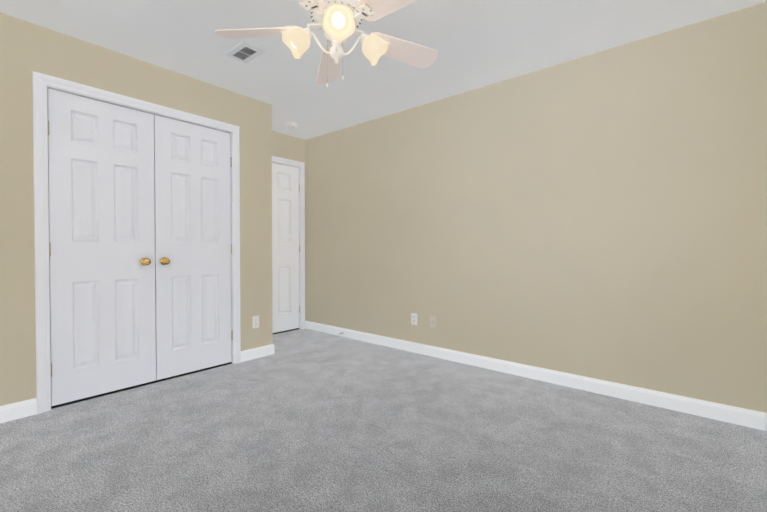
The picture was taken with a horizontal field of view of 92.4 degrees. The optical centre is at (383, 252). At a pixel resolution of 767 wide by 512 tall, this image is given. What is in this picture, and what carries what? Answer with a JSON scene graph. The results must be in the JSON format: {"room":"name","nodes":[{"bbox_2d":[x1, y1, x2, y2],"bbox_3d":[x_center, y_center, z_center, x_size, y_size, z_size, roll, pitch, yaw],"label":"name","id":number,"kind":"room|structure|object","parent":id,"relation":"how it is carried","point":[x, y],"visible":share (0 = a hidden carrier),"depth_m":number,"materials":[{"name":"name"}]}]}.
{"room":"empty bedroom","nodes":[
{"label":"empty bedroom","id":0,"kind":"room"},
{"bbox_2d":[0,12,272,405],"bbox_3d":[-2.076,-0.213,2.533,0.100,2.452,2.928,1,1,40],"label":"wall","id":1,"kind":"structure","parent":0,"point":[27,48],"depth_m":2.42,"materials":[{"name":"paint"}]},
{"bbox_2d":[0,398,36,422],"bbox_3d":[-2.539,0.972,1.907,0.014,0.100,1.089,1,1,40],"label":"baseboard","id":2,"kind":"structure","parent":1,"relation":"attached to","point":[9,412],"depth_m":2.26,"materials":[{"name":"white paint"}]},
{"bbox_2d":[47,88,155,405],"bbox_3d":[-1.954,-0.035,2.599,0.099,2.057,0.616,1,1,40],"label":"closet door","id":3,"kind":"structure","parent":1,"relation":"in","point":[101,241],"depth_m":2.58,"materials":[{"name":"white paint"}]},
{"bbox_2d":[32,71,240,413],"bbox_3d":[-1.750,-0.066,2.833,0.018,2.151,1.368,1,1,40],"label":"door frame","id":4,"kind":"structure","parent":1,"relation":"attached to","point":[40,81],"depth_m":2.35,"materials":[{"name":"white paint"}]},
{"bbox_2d":[154,115,232,379],"bbox_3d":[-1.555,-0.041,3.076,0.099,2.057,0.616,1,1,40],"label":"closet door","id":5,"kind":"structure","parent":1,"relation":"in","point":[192,202],"depth_m":3.06,"materials":[{"name":"white paint"}]},
{"bbox_2d":[252,316,258,328],"bbox_3d":[-1.212,0.656,3.492,0.008,0.115,0.070,1,1,40],"label":"outlet","id":6,"kind":"object","parent":1,"relation":"attached to","point":[255,321],"visible":1,"depth_m":3.49,"materials":[{"name":"white plastic"}]},
{"bbox_2d":[241,344,274,361],"bbox_3d":[-1.205,0.951,3.499,0.014,0.100,0.335,1,1,40],"label":"baseboard","id":7,"kind":"structure","parent":1,"relation":"attached to","point":[254,353],"depth_m":3.50,"materials":[{"name":"white paint"}]},
{"bbox_2d":[272,131,305,320],"bbox_3d":[-1.327,-0.239,4.500,0.100,2.452,1.050,1,1,40],"label":"wall","id":8,"kind":"structure","parent":0,"point":[285,146],"depth_m":4.60,"materials":[{"name":"paint"}]},
{"bbox_2d":[272,162,299,332],"bbox_3d":[-1.315,-0.059,4.435,0.099,2.057,0.768,1,1,40],"label":"entry door","id":9,"kind":"structure","parent":8,"relation":"in","point":[285,248],"depth_m":4.58,"materials":[{"name":"white paint"}]},
{"bbox_2d":[272,156,304,334],"bbox_3d":[-1.353,-0.088,4.462,0.122,2.151,0.904,1,1,40],"label":"door frame","id":10,"kind":"structure","parent":8,"relation":"attached to","point":[301,165],"depth_m":4.74,"materials":[{"name":"white paint"}]},
{"bbox_2d":[0,329,766,511],"bbox_3d":[-0.829,1.068,2.190,5.275,0.100,4.178,1,1,40],"label":"floor","id":11,"kind":"structure","parent":0,"point":[304,420],"depth_m":1.94,"materials":[{"name":"carpet"}]},
{"bbox_2d":[0,0,766,139],"bbox_3d":[-0.829,-1.484,2.156,5.275,0.100,4.178,1,1,40],"label":"ceiling","id":12,"kind":"structure","parent":0,"point":[475,44],"depth_m":2.48,"materials":[{"name":"paint"}]},
{"bbox_2d":[224,41,265,63],"bbox_3d":[-0.997,-1.432,2.645,0.264,0.016,0.174,1,1,40],"label":"ceiling vent","id":13,"kind":"object","parent":12,"relation":"in","point":[244,52],"visible":1,"depth_m":2.63,"materials":[{"name":"white metal"}]},
{"bbox_2d":[285,122,296,128],"bbox_3d":[-1.047,-1.440,4.181,0.132,0.042,0.132,1,1,40],"label":"smoke detector","id":14,"kind":"object","parent":12,"relation":"attached to","point":[289,125],"visible":1,"depth_m":4.14,"materials":[{"name":"white plastic"}]},
{"bbox_2d":[215,0,437,87],"bbox_3d":[-0.205,-1.149,1.858,1.181,0.561,1.227,1,1,40],"label":"ceiling fan","id":15,"kind":"object","parent":12,"relation":"hanging from","point":[337,21],"visible":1,"depth_m":1.88,"materials":[{"name":"white wood"}]},
{"bbox_2d":[305,2,766,412],"bbox_3d":[0.650,-0.225,3.463,4.465,2.452,0.100,1,1,40],"label":"wall","id":16,"kind":"structure","parent":0,"point":[601,215],"depth_m":2.72,"materials":[{"name":"paint"}]},
{"bbox_2d":[411,313,416,324],"bbox_3d":[0.307,0.663,3.692,0.070,0.115,0.008,1,1,40],"label":"outlet","id":17,"kind":"object","parent":16,"relation":"attached to","point":[413,318],"visible":1,"depth_m":3.69,"materials":[{"name":"white plastic"}]},
{"bbox_2d":[430,316,435,327],"bbox_3d":[0.473,0.665,3.548,0.070,0.115,0.016,1,1,40],"label":"outlet","id":18,"kind":"object","parent":16,"relation":"attached to","point":[432,321],"visible":1,"depth_m":3.54,"materials":[{"name":"beige plastic"}]},
{"bbox_2d":[305,321,766,430],"bbox_3d":[0.612,0.951,3.433,4.265,0.100,0.021,1,1,40],"label":"baseboard","id":19,"kind":"structure","parent":16,"relation":"attached to","point":[669,401],"depth_m":2.72,"materials":[{"name":"white paint"}]}
]}

